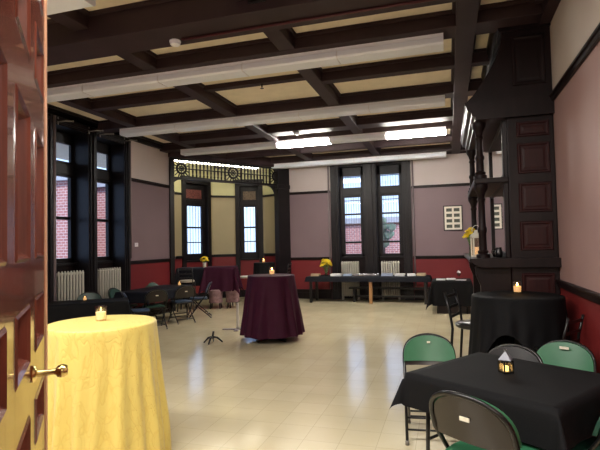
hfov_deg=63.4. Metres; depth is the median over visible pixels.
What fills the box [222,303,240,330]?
pole stand
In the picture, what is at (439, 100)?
fluorescent light
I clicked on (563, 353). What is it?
folding chair
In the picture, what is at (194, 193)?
window
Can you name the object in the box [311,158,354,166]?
fluorescent light
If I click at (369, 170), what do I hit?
trim
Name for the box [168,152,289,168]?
ceiling beam
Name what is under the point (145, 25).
ceiling beam
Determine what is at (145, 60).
ceiling beam
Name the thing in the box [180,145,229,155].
fluorescent light
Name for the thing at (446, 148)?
ceiling beam
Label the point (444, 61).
ceiling beam
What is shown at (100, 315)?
votive candle
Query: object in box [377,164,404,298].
window
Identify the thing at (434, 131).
fluorescent light
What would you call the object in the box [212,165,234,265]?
wall
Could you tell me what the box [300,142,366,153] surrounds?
ceiling beam
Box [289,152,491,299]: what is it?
wall
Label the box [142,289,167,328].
folding chair
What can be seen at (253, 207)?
grille
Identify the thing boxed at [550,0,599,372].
wall
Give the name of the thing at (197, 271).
tablecloth
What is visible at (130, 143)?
conduit
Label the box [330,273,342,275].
paper stack
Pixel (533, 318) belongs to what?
tablecloth
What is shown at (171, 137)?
ceiling beam
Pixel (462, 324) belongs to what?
bar stool
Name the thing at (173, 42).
smoke detector
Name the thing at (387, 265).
radiator
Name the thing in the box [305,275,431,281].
tablecloth
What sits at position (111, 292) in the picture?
folding chair
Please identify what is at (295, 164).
fluorescent light
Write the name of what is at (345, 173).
window
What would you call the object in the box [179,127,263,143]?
ceiling beam
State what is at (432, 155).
fluorescent light
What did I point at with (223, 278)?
tablecloth
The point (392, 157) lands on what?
fluorescent light
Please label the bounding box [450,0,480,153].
ceiling beam
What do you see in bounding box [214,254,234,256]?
trim
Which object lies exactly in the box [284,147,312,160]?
ceiling beam
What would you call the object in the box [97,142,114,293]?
window
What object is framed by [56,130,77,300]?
window
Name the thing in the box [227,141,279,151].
fluorescent light
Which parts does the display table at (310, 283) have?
leg, leg, leg, leg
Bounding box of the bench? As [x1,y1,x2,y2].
[349,286,429,301]
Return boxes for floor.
[151,297,470,449]
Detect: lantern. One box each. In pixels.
[469,225,478,256]
[498,348,513,373]
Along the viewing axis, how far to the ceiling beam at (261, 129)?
10.30 m
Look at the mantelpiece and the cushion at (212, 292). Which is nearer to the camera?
the mantelpiece
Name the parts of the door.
panel, panel, panel, panel, panel, panel, panel, panel, panel, panel, panel, knob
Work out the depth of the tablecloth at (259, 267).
13.66 m
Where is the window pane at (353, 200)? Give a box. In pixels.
[343,176,360,253]
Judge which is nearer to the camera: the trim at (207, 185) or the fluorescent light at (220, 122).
the fluorescent light at (220, 122)
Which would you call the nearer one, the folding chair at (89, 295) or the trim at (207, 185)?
the folding chair at (89, 295)
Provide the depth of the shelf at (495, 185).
5.62 m
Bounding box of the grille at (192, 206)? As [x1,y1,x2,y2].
[187,206,198,253]
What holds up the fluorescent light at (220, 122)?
attached to the ceiling beam at (442, 88)
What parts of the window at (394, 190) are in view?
frame, sash, sill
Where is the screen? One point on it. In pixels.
(280, 186)
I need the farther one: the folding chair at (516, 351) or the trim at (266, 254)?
the trim at (266, 254)
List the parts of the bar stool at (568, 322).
seat, post, post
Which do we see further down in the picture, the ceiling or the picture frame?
the picture frame
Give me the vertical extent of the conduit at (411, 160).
3.650 m
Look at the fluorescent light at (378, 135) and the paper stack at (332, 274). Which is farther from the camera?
the paper stack at (332, 274)
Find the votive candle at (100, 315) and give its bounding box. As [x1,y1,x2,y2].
[96,308,105,319]
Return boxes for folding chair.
[77,292,101,299]
[108,288,137,314]
[121,292,149,314]
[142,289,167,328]
[145,282,172,317]
[168,285,195,324]
[189,282,211,317]
[403,333,455,445]
[429,390,544,449]
[488,344,542,443]
[537,339,596,372]
[571,417,599,449]
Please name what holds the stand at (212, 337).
on the floor
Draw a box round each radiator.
[56,270,83,300]
[98,267,120,298]
[341,261,359,299]
[381,261,400,300]
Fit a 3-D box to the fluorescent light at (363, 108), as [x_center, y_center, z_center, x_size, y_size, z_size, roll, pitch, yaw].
[0.606,-1.995,8.572,1.246,0.128,0.268,-2,-2,17]
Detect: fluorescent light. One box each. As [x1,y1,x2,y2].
[47,0,95,14]
[47,84,91,102]
[82,73,165,96]
[120,123,178,137]
[157,61,248,86]
[174,117,237,131]
[174,160,255,168]
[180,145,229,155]
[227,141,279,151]
[234,110,300,126]
[242,48,340,76]
[271,161,312,168]
[276,137,330,147]
[298,103,370,119]
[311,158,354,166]
[329,132,386,143]
[336,33,443,63]
[354,155,399,163]
[369,95,444,112]
[385,126,445,139]
[399,152,446,160]
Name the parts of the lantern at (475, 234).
frame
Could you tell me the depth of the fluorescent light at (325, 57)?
6.12 m
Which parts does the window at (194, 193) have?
transom pane, sash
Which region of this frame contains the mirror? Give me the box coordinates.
[490,131,504,251]
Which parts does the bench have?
leg, seat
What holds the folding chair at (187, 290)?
on the floor
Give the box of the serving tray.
[353,274,378,275]
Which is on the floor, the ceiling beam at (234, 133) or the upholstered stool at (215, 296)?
the upholstered stool at (215, 296)
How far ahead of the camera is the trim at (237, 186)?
15.42 m
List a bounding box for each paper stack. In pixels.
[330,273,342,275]
[381,273,393,275]
[395,273,404,275]
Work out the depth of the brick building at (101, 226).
22.13 m
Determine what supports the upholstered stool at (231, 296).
on the floor
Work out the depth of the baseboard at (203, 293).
14.61 m
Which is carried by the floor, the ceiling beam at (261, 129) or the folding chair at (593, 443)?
the folding chair at (593, 443)
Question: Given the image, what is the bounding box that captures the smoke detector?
[169,39,180,46]
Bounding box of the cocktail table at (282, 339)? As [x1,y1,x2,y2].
[256,338,286,342]
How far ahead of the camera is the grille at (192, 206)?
15.01 m
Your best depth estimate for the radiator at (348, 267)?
14.00 m
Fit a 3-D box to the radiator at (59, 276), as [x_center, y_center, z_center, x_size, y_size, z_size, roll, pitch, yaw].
[-4.374,1.482,9.161,0.182,1.220,0.700,-2,-2,17]
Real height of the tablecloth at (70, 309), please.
0.598 m
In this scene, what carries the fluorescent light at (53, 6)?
attached to the ceiling beam
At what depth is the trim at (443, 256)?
13.53 m
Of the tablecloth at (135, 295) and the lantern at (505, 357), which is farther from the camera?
the tablecloth at (135, 295)
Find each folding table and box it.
[137,297,187,316]
[426,412,437,449]
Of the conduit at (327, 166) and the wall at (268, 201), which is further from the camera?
the wall at (268, 201)
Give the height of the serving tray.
0.045 m
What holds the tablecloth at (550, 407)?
on the folding table at (428, 437)
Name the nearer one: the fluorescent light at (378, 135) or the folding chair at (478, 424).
the folding chair at (478, 424)
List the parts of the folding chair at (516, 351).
frame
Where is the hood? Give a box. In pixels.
[467,26,551,102]
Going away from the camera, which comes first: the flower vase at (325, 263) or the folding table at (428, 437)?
the folding table at (428, 437)
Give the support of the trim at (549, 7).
attached to the wall at (576, 117)
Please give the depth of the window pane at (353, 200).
14.58 m
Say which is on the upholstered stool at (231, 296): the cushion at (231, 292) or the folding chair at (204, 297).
the cushion at (231, 292)
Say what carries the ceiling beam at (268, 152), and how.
attached to the ceiling
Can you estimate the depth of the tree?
23.62 m
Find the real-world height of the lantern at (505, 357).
0.166 m
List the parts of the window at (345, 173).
frame, sill, sash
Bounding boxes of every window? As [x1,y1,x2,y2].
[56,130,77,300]
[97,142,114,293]
[186,183,204,262]
[240,186,258,259]
[340,167,365,298]
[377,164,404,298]
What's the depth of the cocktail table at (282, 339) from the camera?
8.18 m
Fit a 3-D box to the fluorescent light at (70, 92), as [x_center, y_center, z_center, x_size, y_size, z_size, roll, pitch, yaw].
[-3.701,-1.952,7.305,1.246,0.128,0.268,-2,-2,17]
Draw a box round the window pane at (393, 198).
[381,174,398,252]
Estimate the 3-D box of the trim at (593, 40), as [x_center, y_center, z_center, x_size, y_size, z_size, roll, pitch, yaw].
[3.142,-1.334,6.614,0.048,0.074,13.600,-2,-2,17]
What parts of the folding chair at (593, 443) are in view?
frame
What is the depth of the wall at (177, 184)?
14.20 m
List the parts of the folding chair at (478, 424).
panel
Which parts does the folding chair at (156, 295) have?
panel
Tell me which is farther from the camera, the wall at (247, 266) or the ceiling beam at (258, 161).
the wall at (247, 266)
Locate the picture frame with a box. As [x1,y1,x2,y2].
[443,205,462,230]
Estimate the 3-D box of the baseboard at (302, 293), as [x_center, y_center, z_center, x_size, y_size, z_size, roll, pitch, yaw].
[2.439,1.983,13.814,5.800,0.284,0.048,-2,-2,17]
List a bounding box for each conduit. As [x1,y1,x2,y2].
[53,115,56,300]
[130,143,131,257]
[181,0,434,40]
[327,166,330,288]
[411,160,416,286]
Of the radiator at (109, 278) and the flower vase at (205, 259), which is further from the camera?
the flower vase at (205, 259)
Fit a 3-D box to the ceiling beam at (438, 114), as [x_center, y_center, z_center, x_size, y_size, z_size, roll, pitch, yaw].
[2.090,-2.139,9.770,1.870,0.172,0.440,-2,-2,17]
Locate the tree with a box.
[383,217,395,247]
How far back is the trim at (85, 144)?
9.67 m
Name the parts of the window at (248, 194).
transom pane, sill, sash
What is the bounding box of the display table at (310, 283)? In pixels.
[309,282,427,304]
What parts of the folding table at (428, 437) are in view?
leg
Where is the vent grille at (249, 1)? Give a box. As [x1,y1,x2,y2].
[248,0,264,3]
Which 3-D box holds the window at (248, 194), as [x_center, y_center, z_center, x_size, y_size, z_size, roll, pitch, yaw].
[-1.613,-0.082,15.595,0.656,2.398,0.342,-1,-2,0]
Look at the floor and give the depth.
6.02 m
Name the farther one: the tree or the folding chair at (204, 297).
the tree
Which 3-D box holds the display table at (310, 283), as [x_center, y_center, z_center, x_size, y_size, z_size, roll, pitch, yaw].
[1.873,1.762,13.370,3.330,0.715,0.720,-2,-2,17]
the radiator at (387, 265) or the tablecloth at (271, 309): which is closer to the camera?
the tablecloth at (271, 309)
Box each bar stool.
[177,268,196,311]
[443,289,497,356]
[533,314,584,351]
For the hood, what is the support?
attached to the mantelpiece
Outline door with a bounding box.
[0,0,67,449]
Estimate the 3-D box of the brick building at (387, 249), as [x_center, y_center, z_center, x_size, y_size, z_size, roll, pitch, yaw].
[5.661,1.606,29.605,14.950,3.900,6.400,-2,-2,17]
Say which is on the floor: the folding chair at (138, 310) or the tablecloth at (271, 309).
the folding chair at (138, 310)
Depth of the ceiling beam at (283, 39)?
5.70 m
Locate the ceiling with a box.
[47,0,509,167]
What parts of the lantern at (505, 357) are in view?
frame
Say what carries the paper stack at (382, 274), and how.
on the tablecloth at (323, 278)
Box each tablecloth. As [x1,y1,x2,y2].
[47,297,130,323]
[48,315,171,449]
[113,285,191,304]
[175,267,238,285]
[198,266,243,294]
[240,273,304,339]
[253,262,275,274]
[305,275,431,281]
[390,352,599,449]
[426,278,472,308]
[468,291,570,354]
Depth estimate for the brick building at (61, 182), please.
19.70 m
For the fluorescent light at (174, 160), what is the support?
attached to the ceiling
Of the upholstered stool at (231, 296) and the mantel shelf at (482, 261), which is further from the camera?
the upholstered stool at (231, 296)
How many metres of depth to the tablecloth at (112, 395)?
3.44 m
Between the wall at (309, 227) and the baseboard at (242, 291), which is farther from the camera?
the baseboard at (242, 291)
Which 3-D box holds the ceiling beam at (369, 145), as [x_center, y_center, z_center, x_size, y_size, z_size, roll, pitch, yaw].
[1.740,-2.039,12.160,0.270,0.176,2.620,-2,-2,17]
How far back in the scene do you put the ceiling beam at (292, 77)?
7.51 m
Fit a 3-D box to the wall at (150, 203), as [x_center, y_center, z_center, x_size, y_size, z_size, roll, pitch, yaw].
[-5.101,-0.061,7.371,0.450,4.200,10.700,-2,-2,17]
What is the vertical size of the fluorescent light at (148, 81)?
0.128 m
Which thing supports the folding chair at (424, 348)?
on the floor
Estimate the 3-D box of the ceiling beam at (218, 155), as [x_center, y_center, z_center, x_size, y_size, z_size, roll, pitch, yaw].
[-2.161,-1.911,13.351,0.270,0.176,2.620,-2,-2,17]
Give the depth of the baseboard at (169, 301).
11.82 m
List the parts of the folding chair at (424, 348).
panel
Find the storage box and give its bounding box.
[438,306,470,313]
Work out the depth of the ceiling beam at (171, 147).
10.92 m
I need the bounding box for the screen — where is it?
[169,157,290,310]
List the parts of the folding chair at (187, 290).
panel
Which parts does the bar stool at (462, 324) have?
post, post, seat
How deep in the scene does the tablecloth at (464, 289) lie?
10.88 m
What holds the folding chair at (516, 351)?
on the floor
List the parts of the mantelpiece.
mirror frame, cornice, crown moulding, panel, panel, panel, panel, panel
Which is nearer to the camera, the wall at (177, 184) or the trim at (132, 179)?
the trim at (132, 179)
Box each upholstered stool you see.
[208,290,222,308]
[225,289,239,308]
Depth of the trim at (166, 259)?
11.51 m
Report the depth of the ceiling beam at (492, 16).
5.82 m
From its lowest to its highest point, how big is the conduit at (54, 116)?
4.050 m
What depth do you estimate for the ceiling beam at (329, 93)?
7.44 m
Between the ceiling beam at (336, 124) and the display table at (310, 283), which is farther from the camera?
the display table at (310, 283)
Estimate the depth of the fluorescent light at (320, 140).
11.05 m
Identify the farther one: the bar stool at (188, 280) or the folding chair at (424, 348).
the bar stool at (188, 280)
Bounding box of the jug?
[494,247,502,256]
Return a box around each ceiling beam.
[47,0,463,65]
[47,0,541,87]
[47,8,88,30]
[57,98,136,126]
[91,88,195,110]
[96,78,482,133]
[117,50,157,69]
[152,133,194,147]
[160,121,452,152]
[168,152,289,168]
[173,83,236,115]
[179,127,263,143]
[204,73,304,91]
[206,153,226,158]
[215,144,465,168]
[226,148,293,158]
[244,124,278,140]
[263,28,296,50]
[267,118,349,136]
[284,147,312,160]
[297,67,340,104]
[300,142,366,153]
[321,52,453,83]
[339,115,362,133]
[356,107,452,128]
[361,141,381,155]
[374,134,451,147]
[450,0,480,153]
[471,48,488,66]
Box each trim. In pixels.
[47,103,163,148]
[47,108,131,314]
[131,178,169,187]
[131,258,170,264]
[180,175,211,298]
[213,195,233,197]
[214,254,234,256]
[234,179,263,296]
[265,253,274,255]
[289,183,469,194]
[291,255,464,259]
[330,160,413,299]
[485,0,560,152]
[549,23,599,100]
[556,279,599,304]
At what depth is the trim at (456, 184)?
13.58 m
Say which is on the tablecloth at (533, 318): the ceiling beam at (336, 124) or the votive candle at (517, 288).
the votive candle at (517, 288)
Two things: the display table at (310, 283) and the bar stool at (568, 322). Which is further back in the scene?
the display table at (310, 283)
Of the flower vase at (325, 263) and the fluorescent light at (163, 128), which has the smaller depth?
the fluorescent light at (163, 128)
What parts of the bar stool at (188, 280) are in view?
seat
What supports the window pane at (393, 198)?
attached to the window at (394, 190)
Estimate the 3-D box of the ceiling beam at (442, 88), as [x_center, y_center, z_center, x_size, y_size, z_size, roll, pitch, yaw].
[-0.338,-2.120,8.823,7.940,0.180,0.370,-2,-2,17]
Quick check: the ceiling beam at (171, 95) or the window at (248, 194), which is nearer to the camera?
the ceiling beam at (171, 95)
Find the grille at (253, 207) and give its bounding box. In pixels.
[247,207,254,251]
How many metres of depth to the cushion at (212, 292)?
12.54 m
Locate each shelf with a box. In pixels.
[464,253,561,267]
[468,177,507,197]
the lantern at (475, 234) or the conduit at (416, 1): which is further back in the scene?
the lantern at (475, 234)
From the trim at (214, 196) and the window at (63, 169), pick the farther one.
the trim at (214, 196)
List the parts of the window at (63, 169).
sash, frame, sill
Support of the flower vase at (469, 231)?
on the mantelpiece
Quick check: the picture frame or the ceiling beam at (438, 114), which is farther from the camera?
the picture frame
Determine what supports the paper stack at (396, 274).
on the tablecloth at (323, 278)
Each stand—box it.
[204,331,222,344]
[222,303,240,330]
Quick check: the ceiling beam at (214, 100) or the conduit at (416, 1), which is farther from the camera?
the ceiling beam at (214, 100)
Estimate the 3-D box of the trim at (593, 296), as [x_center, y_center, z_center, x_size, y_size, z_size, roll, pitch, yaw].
[3.184,0.669,6.537,0.048,0.084,13.600,-2,-2,17]
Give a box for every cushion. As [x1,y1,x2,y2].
[208,290,222,294]
[225,289,239,294]
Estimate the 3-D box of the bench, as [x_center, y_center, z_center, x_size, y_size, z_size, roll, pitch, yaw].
[2.499,1.904,13.300,2.300,0.400,0.320,-2,-2,17]
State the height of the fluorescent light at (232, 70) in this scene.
0.128 m
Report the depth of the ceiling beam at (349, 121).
9.71 m
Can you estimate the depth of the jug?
5.57 m
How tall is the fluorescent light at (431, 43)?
0.128 m
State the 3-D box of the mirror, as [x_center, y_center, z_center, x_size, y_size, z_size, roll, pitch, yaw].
[2.623,-0.403,6.413,0.018,1.480,1.750,-2,-2,17]
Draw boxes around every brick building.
[56,176,67,258]
[97,183,105,256]
[345,217,399,253]
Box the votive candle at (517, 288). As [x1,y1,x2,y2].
[513,283,520,291]
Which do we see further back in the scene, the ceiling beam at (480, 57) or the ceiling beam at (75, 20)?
the ceiling beam at (480, 57)
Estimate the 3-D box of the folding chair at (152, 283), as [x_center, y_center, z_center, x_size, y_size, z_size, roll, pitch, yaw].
[-3.352,1.751,11.392,0.538,0.810,0.463,-3,-3,34]
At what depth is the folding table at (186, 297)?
11.25 m
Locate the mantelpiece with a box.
[460,23,561,294]
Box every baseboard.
[134,300,171,315]
[176,292,208,300]
[241,290,245,296]
[297,289,423,299]
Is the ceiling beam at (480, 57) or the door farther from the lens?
the ceiling beam at (480, 57)
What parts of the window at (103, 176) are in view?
sash, frame, sill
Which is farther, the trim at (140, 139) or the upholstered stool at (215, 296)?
the upholstered stool at (215, 296)
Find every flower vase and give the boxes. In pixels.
[200,256,208,267]
[320,258,332,274]
[463,227,478,251]
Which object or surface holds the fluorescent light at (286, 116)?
attached to the ceiling beam at (442, 88)
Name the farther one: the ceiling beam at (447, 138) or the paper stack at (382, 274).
the paper stack at (382, 274)
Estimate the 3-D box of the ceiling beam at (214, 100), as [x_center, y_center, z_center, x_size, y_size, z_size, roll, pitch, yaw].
[-1.593,-2.130,7.900,0.270,0.176,2.200,-2,-2,17]
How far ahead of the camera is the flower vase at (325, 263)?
13.66 m
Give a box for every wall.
[131,141,169,307]
[174,162,213,292]
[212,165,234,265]
[233,168,265,289]
[264,168,275,270]
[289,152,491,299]
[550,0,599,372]
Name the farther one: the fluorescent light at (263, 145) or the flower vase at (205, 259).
the flower vase at (205, 259)
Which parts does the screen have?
post, rail, rail, rail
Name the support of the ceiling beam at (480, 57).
attached to the ceiling
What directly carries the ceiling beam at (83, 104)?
attached to the ceiling
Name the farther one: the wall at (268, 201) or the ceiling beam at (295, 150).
the wall at (268, 201)

